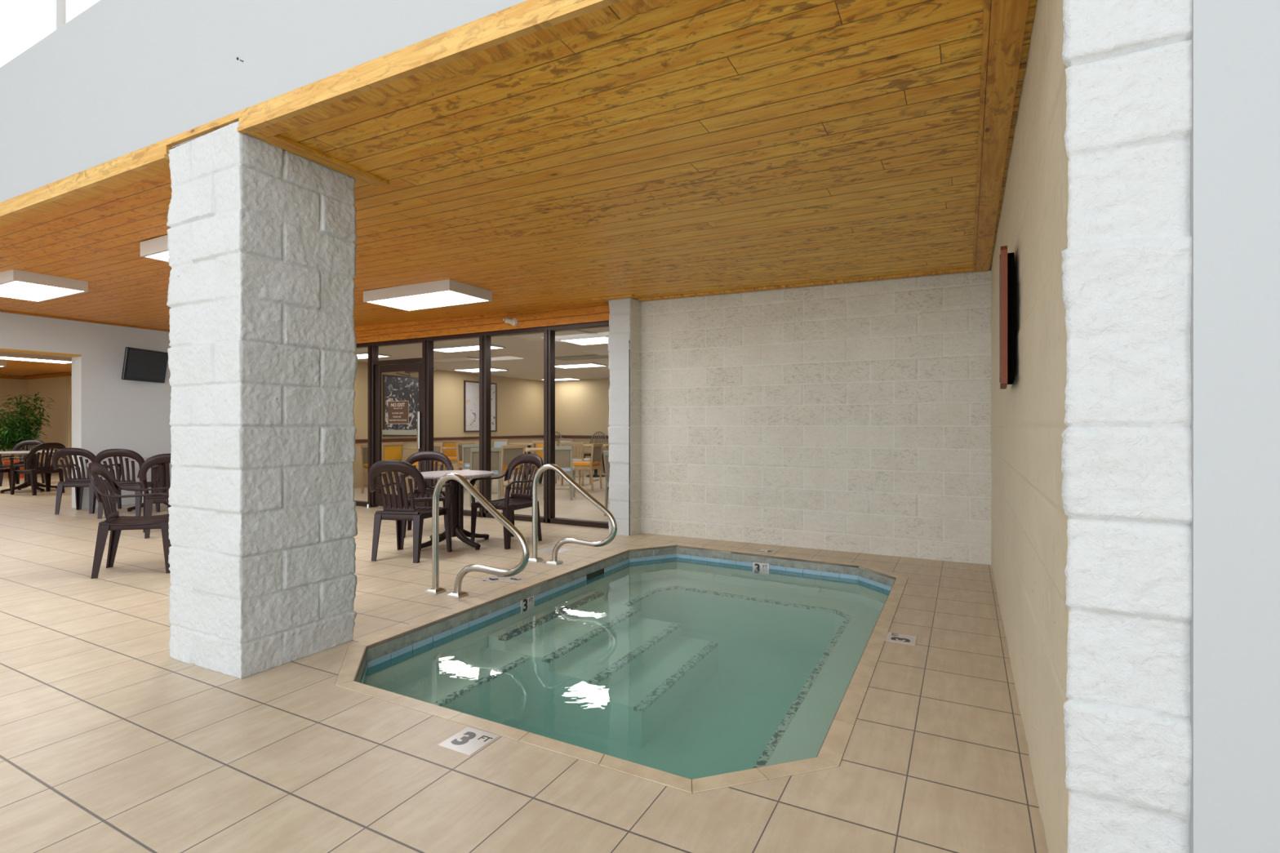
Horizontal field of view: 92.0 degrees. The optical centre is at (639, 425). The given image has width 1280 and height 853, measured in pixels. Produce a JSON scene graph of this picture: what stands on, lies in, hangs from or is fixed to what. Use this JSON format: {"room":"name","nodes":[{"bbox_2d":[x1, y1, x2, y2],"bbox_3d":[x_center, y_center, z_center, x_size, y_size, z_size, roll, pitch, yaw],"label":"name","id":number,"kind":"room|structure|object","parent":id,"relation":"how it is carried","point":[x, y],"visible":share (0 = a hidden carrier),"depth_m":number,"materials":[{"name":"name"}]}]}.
{"room":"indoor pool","nodes":[
{"label":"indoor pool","id":0,"kind":"room"},
{"bbox_2d":[0,374,26,468],"bbox_3d":[-17.848,-0.065,12.246,0.200,2.500,9.000,0,0,28],"label":"wall","id":1,"kind":"structure","parent":0,"point":[12,388],"depth_m":15.65,"materials":[{"name":"beige paint"}]},
{"bbox_2d":[0,359,71,376],"bbox_3d":[-13.381,-1.315,9.889,10.100,0.100,9.000,0,0,28],"label":"ceiling","id":2,"kind":"structure","parent":0,"point":[14,367],"depth_m":13.74,"materials":[{"name":"orange wood"}]},
{"bbox_2d":[0,351,71,363],"bbox_3d":[-10.789,-1.210,10.838,0.600,0.110,1.300,0,0,28],"label":"ceiling light","id":3,"kind":"object","parent":2,"relation":"attached to","point":[7,356],"visible":0.62,"depth_m":10.84,"materials":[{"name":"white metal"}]},
{"bbox_2d":[0,356,71,363],"bbox_3d":[-10.789,-1.161,10.838,0.556,0.008,1.256,0,0,28],"label":"diffuser","id":4,"kind":"object","parent":3,"relation":"attached to","point":[42,359],"depth_m":10.93,"materials":[{"name":"white plastic"}]},
{"bbox_2d":[26,372,71,471],"bbox_3d":[-11.344,-0.065,13.642,10.000,2.500,0.160,0,0,28],"label":"wall","id":5,"kind":"structure","parent":0,"point":[59,389],"depth_m":15.14,"materials":[{"name":"beige paint"}]},
{"bbox_2d":[0,373,71,379],"bbox_3d":[-13.407,-1.205,9.733,10.000,0.060,8.700,0,0,28],"label":"trim","id":6,"kind":"structure","parent":5,"relation":"attached to","point":[68,374],"depth_m":15.45,"materials":[{"name":"orange wood"}]},
{"bbox_2d":[0,311,172,508],"bbox_3d":[-9.144,-0.165,6.776,0.300,2.700,9.450,0,0,28],"label":"wall","id":7,"kind":"structure","parent":0,"point":[109,411],"depth_m":9.01,"materials":[{"name":"white paint"}]},
{"bbox_2d":[0,347,81,357],"bbox_3d":[-8.559,-0.993,7.881,0.304,0.025,2.150,0,0,28],"label":"trim","id":8,"kind":"structure","parent":7,"relation":"attached to","point":[4,350],"depth_m":8.43,"materials":[{"name":"brown wood"}]},
{"bbox_2d":[0,309,169,332],"bbox_3d":[-7.917,-1.483,8.673,0.100,0.020,4.350,0,0,28],"label":"trim","id":9,"kind":"structure","parent":7,"relation":"attached to","point":[1,310],"depth_m":8.69,"materials":[{"name":"orange wood"}]},
{"bbox_2d":[121,346,168,382],"bbox_3d":[-7.504,-0.898,9.286,0.266,0.478,0.720,0,0,4],"label":"television","id":10,"kind":"object","parent":7,"relation":"attached to","point":[139,364],"visible":0.96,"depth_m":9.23,"materials":[{"name":"black plastic"}]},
{"bbox_2d":[4,469,609,521],"bbox_3d":[-4.081,1.210,13.693,24.000,0.050,7.990,0,0,28],"label":"floor","id":11,"kind":"structure","parent":0,"point":[580,508],"depth_m":10.15,"materials":[{"name":"tile"}]},
{"bbox_2d":[360,444,400,493],"bbox_3d":[-4.551,0.758,10.871,0.470,0.856,0.490,0,0,23],"label":"dining chair","id":12,"kind":"object","parent":11,"relation":"on","point":[364,447],"visible":0.41,"depth_m":10.74,"materials":[{"name":"beige wood"}]},
{"bbox_2d":[366,442,403,488],"bbox_3d":[-4.923,0.758,11.926,0.490,0.856,0.470,0,0,28],"label":"dining chair","id":13,"kind":"object","parent":11,"relation":"on","point":[391,451],"visible":0.45,"depth_m":11.82,"materials":[{"name":"yellow fabric"}]},
{"bbox_2d":[406,443,443,491],"bbox_3d":[-3.912,0.758,11.234,0.470,0.856,0.490,0,0,8],"label":"dining chair","id":14,"kind":"object","parent":11,"relation":"on","point":[437,447],"visible":0.26,"depth_m":11.40,"materials":[{"name":"beige wood"}]},
{"bbox_2d":[403,447,456,486],"bbox_3d":[-4.138,0.812,12.191,0.700,0.745,0.700,0,0,28],"label":"dining table","id":15,"kind":"object","parent":11,"relation":"on","point":[410,448],"visible":0.21,"depth_m":12.07,"materials":[{"name":"brown wood"}]},
{"bbox_2d":[433,440,461,471],"bbox_3d":[-4.129,0.758,13.068,0.470,0.856,0.490,0,0,23],"label":"dining chair","id":16,"kind":"object","parent":11,"relation":"on","point":[449,452],"visible":0.29,"depth_m":13.24,"materials":[{"name":"brown wood"}]},
{"bbox_2d":[455,442,479,488],"bbox_3d":[-3.173,0.758,11.792,0.490,0.856,0.470,0,0,18],"label":"dining chair","id":17,"kind":"object","parent":11,"relation":"on","point":[459,446],"visible":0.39,"depth_m":11.64,"materials":[{"name":"beige wood"}]},
{"bbox_2d":[462,444,479,493],"bbox_3d":[-2.934,0.758,11.095,0.470,0.856,0.490,0,0,-12],"label":"dining chair","id":18,"kind":"object","parent":11,"relation":"on","point":[465,447],"visible":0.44,"depth_m":10.85,"materials":[{"name":"beige fabric"}]},
{"bbox_2d":[462,447,502,506],"bbox_3d":[-2.385,0.758,9.281,0.470,0.856,0.490,0,0,-32],"label":"dining chair","id":19,"kind":"object","parent":11,"relation":"on","point":[495,452],"visible":0.54,"depth_m":9.15,"materials":[{"name":"beige fabric"}]},
{"bbox_2d":[493,439,509,447],"bbox_3d":[-3.432,0.758,14.600,0.470,0.856,0.490,0,0,28],"label":"dining chair","id":20,"kind":"object","parent":11,"relation":"on","point":[496,442],"visible":0.33,"depth_m":14.78,"materials":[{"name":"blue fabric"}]},
{"bbox_2d":[500,444,525,497],"bbox_3d":[-2.289,0.758,10.533,0.490,0.856,0.470,0,0,43],"label":"dining chair","id":21,"kind":"object","parent":11,"relation":"on","point":[508,452],"visible":0.61,"depth_m":10.33,"materials":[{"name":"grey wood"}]},
{"bbox_2d":[511,448,542,489],"bbox_3d":[-2.183,0.812,11.611,0.950,0.745,0.950,0,0,28],"label":"dining table","id":22,"kind":"object","parent":11,"relation":"on","point":[526,450],"visible":0.2,"depth_m":11.35,"materials":[{"name":"brown wood"}]},
{"bbox_2d":[508,442,559,474],"bbox_3d":[-2.710,0.812,15.112,1.200,0.745,0.800,0,0,28],"label":"dining table","id":23,"kind":"object","parent":11,"relation":"on","point":[527,444],"visible":0.37,"depth_m":14.91,"materials":[{"name":"brown wood"}]},
{"bbox_2d":[525,441,556,484],"bbox_3d":[-1.983,0.758,12.422,0.470,0.856,0.490,0,0,18],"label":"dining chair","id":24,"kind":"object","parent":11,"relation":"on","point":[538,444],"visible":0.3,"depth_m":12.64,"materials":[{"name":"yellow fabric"}]},
{"bbox_2d":[532,440,559,479],"bbox_3d":[-2.033,0.758,13.387,0.470,0.856,0.490,0,0,8],"label":"dining chair","id":25,"kind":"object","parent":11,"relation":"on","point":[533,442],"visible":0.16,"depth_m":13.19,"materials":[{"name":"beige wood"}]},
{"bbox_2d":[542,446,575,500],"bbox_3d":[-1.305,0.758,10.007,0.470,0.856,0.490,0,0,0],"label":"dining chair","id":26,"kind":"object","parent":11,"relation":"on","point":[563,455],"visible":0.66,"depth_m":9.79,"materials":[{"name":"beige wood"}]},
{"bbox_2d":[559,438,573,446],"bbox_3d":[-2.002,0.758,15.485,0.470,0.856,0.490,0,0,38],"label":"dining chair","id":27,"kind":"object","parent":11,"relation":"on","point":[561,440],"visible":0.27,"depth_m":15.64,"materials":[{"name":"beige wood"}]},
{"bbox_2d":[560,442,591,485],"bbox_3d":[-1.274,0.758,12.364,0.470,0.856,0.490,0,0,16],"label":"dining chair","id":28,"kind":"object","parent":11,"relation":"on","point":[562,444],"visible":0.55,"depth_m":12.13,"materials":[{"name":"brown wood"}]},
{"bbox_2d":[568,443,603,491],"bbox_3d":[-0.993,0.758,11.381,0.490,0.856,0.470,0,0,18],"label":"dining chair","id":29,"kind":"object","parent":11,"relation":"on","point":[595,463],"visible":0.88,"depth_m":11.23,"materials":[{"name":"brown wood"}]},
{"bbox_2d":[568,443,609,477],"bbox_3d":[-1.027,0.812,14.337,1.000,0.745,0.800,0,0,28],"label":"dining table","id":30,"kind":"object","parent":11,"relation":"on","point":[595,475],"visible":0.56,"depth_m":14.25,"materials":[{"name":"brown wood"}]},
{"bbox_2d":[583,431,607,471],"bbox_3d":[-1.169,0.669,15.675,0.548,1.036,0.534,0,0,28],"label":"chair","id":31,"kind":"object","parent":11,"relation":"on","point":[598,432],"visible":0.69,"depth_m":15.79,"materials":[{"name":"brown wood"}]},
{"bbox_2d":[603,450,609,515],"bbox_3d":[-0.165,0.758,7.971,0.490,0.856,0.470,0,0,-24],"label":"dining chair","id":32,"kind":"object","parent":11,"relation":"on","point":[606,453],"visible":0.26,"depth_m":8.06,"materials":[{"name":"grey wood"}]},
{"bbox_2d":[352,361,543,488],"bbox_3d":[-4.396,-0.025,13.684,0.150,2.420,7.700,0,0,28],"label":"wall","id":33,"kind":"structure","parent":0,"point":[520,402],"depth_m":13.97,"materials":[{"name":"beige paint"}]},
{"bbox_2d":[382,374,418,436],"bbox_3d":[-4.794,-0.395,12.729,0.033,1.220,1.200,0,0,28],"label":"framed picture","id":34,"kind":"object","parent":33,"relation":"attached to","point":[395,388],"visible":0.44,"depth_m":12.59,"materials":[{"name":"black paper"}]},
{"bbox_2d":[463,380,497,431],"bbox_3d":[-3.777,-0.440,14.657,0.033,1.190,1.100,0,0,28],"label":"framed picture","id":35,"kind":"object","parent":33,"relation":"attached to","point":[471,388],"visible":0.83,"depth_m":14.47},
{"bbox_2d":[353,326,609,381],"bbox_3d":[-0.234,-1.265,11.662,13.700,0.100,7.990,0,0,28],"label":"ceiling","id":36,"kind":"structure","parent":0,"point":[523,358],"depth_m":10.86,"materials":[{"name":"white paint"}]},
{"bbox_2d":[355,352,391,359],"bbox_3d":[-4.842,-1.203,10.697,0.950,0.026,0.500,0,0,28],"label":"recessed light","id":37,"kind":"object","parent":36,"relation":"in","point":[360,355],"visible":0.42,"depth_m":10.59,"materials":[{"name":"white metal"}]},
{"bbox_2d":[356,354,386,359],"bbox_3d":[-4.842,-1.196,10.697,0.906,0.008,0.456,0,0,28],"label":"diffuser","id":38,"kind":"object","parent":37,"relation":"attached to","point":[359,356],"depth_m":10.65,"materials":[{"name":"white plastic"}]},
{"bbox_2d":[433,355,479,362],"bbox_3d":[-3.385,-1.203,11.262,1.000,0.026,0.400,0,0,28],"label":"recessed light","id":39,"kind":"object","parent":36,"relation":"in","point":[455,358],"visible":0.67,"depth_m":11.18,"materials":[{"name":"white metal"}]},
{"bbox_2d":[433,343,505,352],"bbox_3d":[-2.714,-1.203,9.619,1.220,0.026,0.440,0,0,28],"label":"recessed light","id":40,"kind":"object","parent":36,"relation":"in","point":[468,347],"visible":0.67,"depth_m":9.53,"materials":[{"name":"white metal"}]},
{"bbox_2d":[452,367,508,372],"bbox_3d":[-3.436,-1.203,13.330,1.020,0.026,0.630,0,0,28],"label":"recessed light","id":41,"kind":"object","parent":36,"relation":"in","point":[474,369],"visible":0.73,"depth_m":13.28,"materials":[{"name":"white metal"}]},
{"bbox_2d":[506,328,597,341],"bbox_3d":[-1.171,-1.203,8.216,1.100,0.026,0.520,0,0,28],"label":"recessed light","id":42,"kind":"object","parent":36,"relation":"in","point":[571,333],"visible":0.73,"depth_m":8.15,"materials":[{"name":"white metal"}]},
{"bbox_2d":[540,377,581,380],"bbox_3d":[-2.063,-1.203,16.071,0.950,0.026,0.500,0,0,28],"label":"recessed light","id":43,"kind":"object","parent":36,"relation":"in","point":[567,378],"visible":0.75,"depth_m":15.92,"materials":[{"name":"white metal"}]},
{"bbox_2d":[555,362,607,368],"bbox_3d":[-1.248,-1.203,12.407,1.050,0.026,0.580,0,0,28],"label":"recessed light","id":44,"kind":"object","parent":36,"relation":"in","point":[585,364],"visible":0.83,"depth_m":12.25,"materials":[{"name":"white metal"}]},
{"bbox_2d":[555,364,605,368],"bbox_3d":[-1.248,-1.196,12.407,1.006,0.008,0.536,0,0,28],"label":"diffuser","id":45,"kind":"object","parent":44,"relation":"attached to","point":[561,366],"depth_m":12.41,"materials":[{"name":"white plastic"}]},
{"bbox_2d":[555,354,608,360],"bbox_3d":[-0.989,-1.207,10.981,1.200,0.014,0.500,0,0,28],"label":"ceiling vent","id":46,"kind":"object","parent":36,"relation":"in","point":[594,356],"visible":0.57,"depth_m":10.98,"materials":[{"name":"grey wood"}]},
{"bbox_2d":[558,334,608,345],"bbox_3d":[-0.662,-1.203,8.740,0.770,0.026,0.600,0,0,28],"label":"recessed light","id":47,"kind":"object","parent":36,"relation":"in","point":[596,340],"visible":0.71,"depth_m":8.63,"materials":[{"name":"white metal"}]},
{"bbox_2d":[583,349,608,355],"bbox_3d":[-0.396,-1.203,10.069,0.900,0.026,0.500,0,0,28],"label":"ceiling vent","id":48,"kind":"object","parent":36,"relation":"in","point":[601,352],"visible":0.42,"depth_m":10.06,"materials":[{"name":"white metal"}]},
{"bbox_2d":[588,351,608,355],"bbox_3d":[-0.396,-1.196,10.069,0.856,0.008,0.456,0,0,28],"label":"diffuser","id":49,"kind":"object","parent":48,"relation":"attached to","point":[597,353],"depth_m":10.17,"materials":[{"name":"white plastic"}]},
{"bbox_2d":[354,304,609,343],"bbox_3d":[-3.562,-1.347,8.837,7.650,0.294,0.175,0,0,28],"label":"wall","id":50,"kind":"structure","parent":0,"point":[594,313],"depth_m":7.97,"materials":[{"name":"orange wood"}]},
{"bbox_2d":[502,317,518,325],"bbox_3d":[-1.606,-1.289,7.673,0.195,0.104,0.105,0,0,-10],"label":"security camera","id":51,"kind":"object","parent":50,"relation":"attached to","point":[513,322],"visible":1,"depth_m":7.64,"materials":[{"name":"white plastic"}]},
{"bbox_2d":[0,0,1036,329],"bbox_3d":[-2.994,-1.472,6.069,11.840,0.292,4.560,0,0,28],"label":"ceiling","id":52,"kind":"structure","parent":0,"point":[677,147],"depth_m":3.28,"materials":[{"name":"orange wood"}]},
{"bbox_2d":[0,269,88,302],"bbox_3d":[-6.173,-1.400,6.226,1.130,0.110,0.550,0,0,28],"label":"ceiling light","id":53,"kind":"object","parent":52,"relation":"attached to","point":[14,283],"visible":1,"depth_m":6.07,"materials":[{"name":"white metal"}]},
{"bbox_2d":[0,280,81,301],"bbox_3d":[-6.173,-1.351,6.226,1.086,0.008,0.506,0,0,28],"label":"diffuser","id":54,"kind":"object","parent":53,"relation":"attached to","point":[32,291],"depth_m":6.15,"materials":[{"name":"white plastic"}]},
{"bbox_2d":[140,235,168,262],"bbox_3d":[-3.162,-1.351,4.722,1.200,0.110,0.600,0,0,28],"label":"ceiling light","id":55,"kind":"object","parent":52,"relation":"attached to","point":[156,248],"visible":0.17,"depth_m":4.66,"materials":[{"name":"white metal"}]},
{"bbox_2d":[146,251,168,261],"bbox_3d":[-3.162,-1.302,4.722,1.156,0.008,0.556,0,0,28],"label":"diffuser","id":56,"kind":"object","parent":55,"relation":"attached to","point":[159,255],"depth_m":4.73,"materials":[{"name":"white plastic"}]},
{"bbox_2d":[363,279,492,311],"bbox_3d":[-2.220,-1.351,6.452,1.220,0.110,0.600,0,0,28],"label":"ceiling light","id":57,"kind":"object","parent":52,"relation":"attached to","point":[442,293],"visible":1,"depth_m":6.29,"materials":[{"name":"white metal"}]},
{"bbox_2d":[368,290,488,310],"bbox_3d":[-2.220,-1.302,6.452,1.176,0.008,0.556,0,0,28],"label":"diffuser","id":58,"kind":"object","parent":57,"relation":"attached to","point":[413,300],"depth_m":6.38,"materials":[{"name":"white plastic"}]},
{"bbox_2d":[0,472,1048,852],"bbox_3d":[-10.361,1.185,-0.350,26.000,0.001,22.710,0,0,28],"label":"floor","id":59,"kind":"structure","parent":0,"point":[110,742],"depth_m":2.29,"materials":[{"name":"beige tile"}]},
{"bbox_2d":[0,455,14,491],"bbox_3d":[-11.394,0.741,10.701,0.609,0.888,0.594,0,0,-12],"label":"armchair","id":60,"kind":"object","parent":59,"relation":"on","point":[2,470],"visible":0.62,"depth_m":10.96,"materials":[{"name":"brown plastic"}]},
{"bbox_2d":[2,458,24,478],"bbox_3d":[-14.031,0.975,13.907,0.450,0.420,0.450,0,0,28],"label":"pot","id":61,"kind":"object","parent":59,"relation":"on","point":[15,460],"depth_m":13.76,"materials":[{"name":"orange ceramic"}]},
{"bbox_2d":[0,440,46,486],"bbox_3d":[-12.294,0.741,12.344,0.609,0.888,0.594,0,0,-22],"label":"armchair","id":62,"kind":"object","parent":59,"relation":"on","point":[21,463],"visible":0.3,"depth_m":12.46,"materials":[{"name":"brown plastic"}]},
{"bbox_2d":[0,391,54,478],"bbox_3d":[-13.974,0.212,13.880,1.247,1.946,1.266,0,0,28],"label":"bamboo","id":63,"kind":"object","parent":59,"relation":"on","point":[10,436],"visible":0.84,"depth_m":13.79,"materials":[{"name":"green plant"}]},
{"bbox_2d":[0,450,57,493],"bbox_3d":[-11.049,0.829,11.202,1.000,0.712,1.000,0,0,23],"label":"patio table","id":64,"kind":"object","parent":59,"relation":"on","point":[28,464],"visible":0.51,"depth_m":11.12,"materials":[{"name":"brown plastic"}]},
{"bbox_2d":[8,442,66,495],"bbox_3d":[-10.404,0.741,10.723,0.594,0.888,0.609,0,0,18],"label":"armchair","id":65,"kind":"object","parent":59,"relation":"on","point":[47,469],"visible":0.8,"depth_m":10.58,"materials":[{"name":"brown plastic"}]},
{"bbox_2d":[52,448,121,514],"bbox_3d":[-7.598,0.741,8.470,0.609,0.888,0.594,0,0,-10],"label":"armchair","id":66,"kind":"object","parent":59,"relation":"on","point":[78,483],"visible":0.79,"depth_m":8.28,"materials":[{"name":"brown plastic"}]},
{"bbox_2d":[93,448,159,519],"bbox_3d":[-6.740,0.741,8.113,0.609,0.888,0.594,0,0,-19],"label":"armchair","id":67,"kind":"object","parent":59,"relation":"on","point":[131,484],"visible":0.56,"depth_m":7.94,"materials":[{"name":"brown plastic"}]},
{"bbox_2d":[85,462,171,578],"bbox_3d":[-4.137,0.741,5.070,0.594,0.888,0.609,0,0,-28],"label":"armchair","id":68,"kind":"object","parent":59,"relation":"on","point":[113,522],"visible":0.81,"depth_m":4.95,"materials":[{"name":"brown plastic"}]},
{"bbox_2d":[124,457,167,511],"bbox_3d":[-6.909,0.829,8.870,0.768,0.712,0.768,0,0,44],"label":"patio table","id":69,"kind":"object","parent":59,"relation":"on","point":[129,509],"visible":0.13,"depth_m":8.81,"materials":[{"name":"brown plastic"}]},
{"bbox_2d":[137,453,170,538],"bbox_3d":[-5.130,0.741,6.777,0.609,0.888,0.594,0,0,-34],"label":"armchair","id":70,"kind":"object","parent":59,"relation":"on","point":[148,463],"visible":0.46,"depth_m":6.52,"materials":[{"name":"brown plastic"}]},
{"bbox_2d":[166,120,358,679],"bbox_3d":[-1.989,-0.115,3.284,0.656,2.601,0.643,0,0,28],"label":"pillar","id":71,"kind":"structure","parent":59,"relation":"on","point":[263,362],"depth_m":3.05,"materials":[{"name":"white brick"}]},
{"bbox_2d":[368,460,453,563],"bbox_3d":[-2.086,0.741,5.575,0.609,0.888,0.594,0,0,11],"label":"armchair","id":72,"kind":"object","parent":59,"relation":"on","point":[402,513],"visible":0.96,"depth_m":5.39,"materials":[{"name":"brown plastic"}]},
{"bbox_2d":[398,451,453,537],"bbox_3d":[-2.348,0.741,6.848,0.609,0.888,0.594,0,0,-19],"label":"armchair","id":73,"kind":"object","parent":59,"relation":"on","point":[419,496],"visible":0.44,"depth_m":7.03,"materials":[{"name":"brown plastic"}]},
{"bbox_2d":[420,470,493,551],"bbox_3d":[-1.847,0.829,6.142,0.770,0.712,0.770,0,0,17],"label":"patio table","id":74,"kind":"object","parent":59,"relation":"on","point":[458,531],"visible":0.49,"depth_m":6.08,"materials":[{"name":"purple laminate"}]},
{"bbox_2d":[438,726,498,755],"bbox_3d":[-0.642,1.183,2.320,0.156,0.003,0.156,0,0,28],"label":"depth marker","id":75,"kind":"object","parent":59,"relation":"on","point":[468,741],"depth_m":2.31,"materials":[{"name":"white tile"}]},
{"bbox_2d":[424,472,529,598],"bbox_3d":[-1.113,0.758,4.217,0.883,0.851,0.100,0,0,28],"label":"pool handrail","id":76,"kind":"object","parent":59,"relation":"on","point":[435,589],"visible":1,"depth_m":4.25,"materials":[{"name":"silver metal"}]},
{"bbox_2d":[353,320,608,528],"bbox_3d":[-2.461,-0.007,8.246,5.150,2.385,0.112,0,0,28],"label":"window frame","id":77,"kind":"structure","parent":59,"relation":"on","point":[427,359],"depth_m":7.96,"materials":[{"name":"brown metal"}]},
{"bbox_2d":[374,362,422,506],"bbox_3d":[-3.359,0.150,8.827,0.971,2.030,0.273,0,0,31],"label":"door","id":78,"kind":"structure","parent":77,"relation":"attached to","point":[408,368],"depth_m":8.89,"materials":[{"name":"brown metal"}]},
{"bbox_2d":[387,400,408,423],"bbox_3d":[-3.421,-0.183,8.746,0.418,0.324,0.012,0,0,28],"label":"door sign","id":79,"kind":"object","parent":78,"relation":"attached to","point":[397,411],"visible":1,"depth_m":8.74,"materials":[{"name":"brown plastic"}]},
{"bbox_2d":[476,575,529,583],"bbox_3d":[-1.050,1.183,4.743,0.310,0.003,0.250,0,0,28],"label":"depth marker","id":80,"kind":"object","parent":59,"relation":"on","point":[492,579],"depth_m":4.75,"materials":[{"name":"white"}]},
{"bbox_2d":[470,453,543,549],"bbox_3d":[-1.322,0.741,6.288,0.609,0.888,0.594,0,0,36],"label":"armchair","id":81,"kind":"object","parent":59,"relation":"on","point":[508,504],"visible":0.84,"depth_m":6.32,"materials":[{"name":"brown plastic"}]},
{"bbox_2d":[529,546,570,555],"bbox_3d":[-0.845,1.184,5.828,0.270,0.002,0.270,0,0,28],"label":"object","id":82,"kind":"structure","parent":59,"relation":"on","point":[548,550],"depth_m":5.84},
{"bbox_2d":[528,463,617,564],"bbox_3d":[-0.579,0.758,5.230,0.883,0.851,0.100,0,0,28],"label":"pool handrail","id":83,"kind":"object","parent":59,"relation":"on","point":[535,558],"visible":1,"depth_m":5.26,"materials":[{"name":"silver metal"}]},
{"bbox_2d":[333,543,908,794],"bbox_3d":[0.278,1.534,4.086,2.547,0.703,3.818,0,0,28],"label":"pool","id":84,"kind":"object","parent":59,"relation":"in","point":[692,669],"visible":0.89,"depth_m":4.05,"materials":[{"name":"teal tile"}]},
{"bbox_2d":[758,549,777,553],"bbox_3d":[1.204,1.183,5.816,0.150,0.003,0.135,0,0,28],"label":"depth marker","id":85,"kind":"object","parent":59,"relation":"on","point":[761,550],"depth_m":5.80,"materials":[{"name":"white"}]},
{"bbox_2d":[884,631,916,644],"bbox_3d":[1.451,1.183,3.431,0.152,0.003,0.152,0,0,28],"label":"depth marker","id":86,"kind":"object","parent":59,"relation":"on","point":[891,637],"depth_m":3.42,"materials":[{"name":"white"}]},
{"bbox_2d":[555,377,609,471],"bbox_3d":[2.317,-0.025,14.353,11.300,2.420,0.150,0,0,28],"label":"wall","id":87,"kind":"structure","parent":0,"point":[581,406],"depth_m":16.28,"materials":[{"name":"beige paint"}]},
{"bbox_2d":[355,435,608,442],"bbox_3d":[0.366,0.305,11.085,10.700,0.080,7.450,0,0,28],"label":"trim","id":88,"kind":"structure","parent":87,"relation":"attached to","point":[528,436],"depth_m":14.54,"materials":[{"name":"brown wood"}]},
{"bbox_2d":[607,297,641,535],"bbox_3d":[-0.149,-0.093,6.819,0.309,2.556,0.318,0,0,28],"label":"wall","id":89,"kind":"structure","parent":0,"point":[624,316],"depth_m":6.70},
{"bbox_2d":[591,294,635,301],"bbox_3d":[-0.284,-1.371,6.640,0.500,0.026,0.080,0,0,28],"label":"trim","id":90,"kind":"structure","parent":89,"relation":"attached to","point":[625,296],"depth_m":6.61,"materials":[{"name":"orange wood"}]},
{"bbox_2d":[628,340,630,535],"bbox_3d":[-0.112,0.135,6.637,0.010,2.100,0.010,0,0,28],"label":"trim","id":91,"kind":"structure","parent":89,"relation":"attached to","point":[628,340],"depth_m":6.63,"materials":[{"name":"white paint"}]},
{"bbox_2d":[0,0,1279,852],"bbox_3d":[-3.581,-1.815,3.926,18.000,6.000,0.298,0,0,28],"label":"wall","id":92,"kind":"structure","parent":0,"point":[1234,665],"depth_m":1.26,"materials":[{"name":"white paint"}]},
{"bbox_2d":[0,160,170,227],"bbox_3d":[-6.994,-1.450,5.634,10.370,0.169,0.073,0,0,28],"label":"trim","id":93,"kind":"structure","parent":92,"relation":"attached to","point":[162,167],"depth_m":3.67,"materials":[{"name":"orange wood"}]},
{"bbox_2d":[0,138,171,219],"bbox_3d":[-7.008,-1.490,5.588,10.388,0.249,0.022,0,0,28],"label":"trim","id":94,"kind":"structure","parent":92,"relation":"attached to","point":[157,148],"depth_m":3.54,"materials":[{"name":"brown wood"}]},
{"bbox_2d":[166,111,239,146],"bbox_3d":[-2.132,-1.443,3.015,0.639,0.041,0.022,0,0,28],"label":"trim","id":95,"kind":"structure","parent":92,"relation":"attached to","point":[212,126],"depth_m":3.00,"materials":[{"name":"brown wood"}]},
{"bbox_2d":[261,134,389,187],"bbox_3d":[-1.607,-1.365,3.207,0.095,0.020,0.658,0,0,28],"label":"trim","id":96,"kind":"structure","parent":92,"relation":"attached to","point":[286,144],"depth_m":3.16,"materials":[{"name":"orange wood"}]},
{"bbox_2d":[236,0,624,133],"bbox_3d":[-0.437,-1.382,2.120,3.193,0.144,0.022,0,0,28],"label":"trim","id":97,"kind":"structure","parent":92,"relation":"attached to","point":[528,10],"depth_m":2.32,"materials":[{"name":"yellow wood"}]},
{"bbox_2d":[246,0,675,139],"bbox_3d":[-0.416,-1.343,2.163,3.155,0.065,0.073,0,0,28],"label":"trim","id":98,"kind":"structure","parent":92,"relation":"attached to","point":[625,8],"depth_m":2.26,"materials":[{"name":"orange wood"}]},
{"bbox_2d":[640,268,991,564],"bbox_3d":[1.491,-0.095,6.028,3.410,2.560,0.021,0,0,28],"label":"wall","id":99,"kind":"structure","parent":0,"point":[854,417],"depth_m":5.88,"materials":[{"name":"white brick"}]},
{"bbox_2d":[637,267,973,301],"bbox_3d":[1.415,-1.345,5.992,3.210,0.066,0.080,0,0,28],"label":"trim","id":100,"kind":"structure","parent":99,"relation":"attached to","point":[968,269],"depth_m":5.83,"materials":[{"name":"orange wood"}]},
{"bbox_2d":[990,0,1192,852],"bbox_3d":[2.068,-0.125,3.265,0.249,2.620,4.395,0,0,28],"label":"wall","id":101,"kind":"structure","parent":0,"point":[1091,500],"depth_m":1.35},
{"bbox_2d":[973,0,1029,271],"bbox_3d":[1.922,-1.321,3.382,0.102,0.020,4.263,0,0,28],"label":"trim","id":102,"kind":"structure","parent":101,"relation":"attached to","point":[1007,17],"depth_m":2.53,"materials":[{"name":"orange wood"}]},
{"bbox_2d":[999,245,1014,389],"bbox_3d":[1.645,-0.472,2.773,0.053,0.595,0.450,0,0,30],"label":"wall plaque","id":103,"kind":"object","parent":101,"relation":"attached to","point":[1006,262],"visible":1,"depth_m":2.59,"materials":[{"name":"brown wood"}]},
{"bbox_3d":[-5.156,-3.715,4.779,14.420,2.600,0.260,0,0,28],"label":"wall","id":104,"kind":"structure","parent":0,"visible":0},
{"bbox_2d":[53,0,66,31],"bbox_3d":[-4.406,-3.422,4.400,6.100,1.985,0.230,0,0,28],"label":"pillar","id":105,"kind":"structure","parent":104,"relation":"in","point":[60,6],"depth_m":4.30,"materials":[{"name":"white paint"}]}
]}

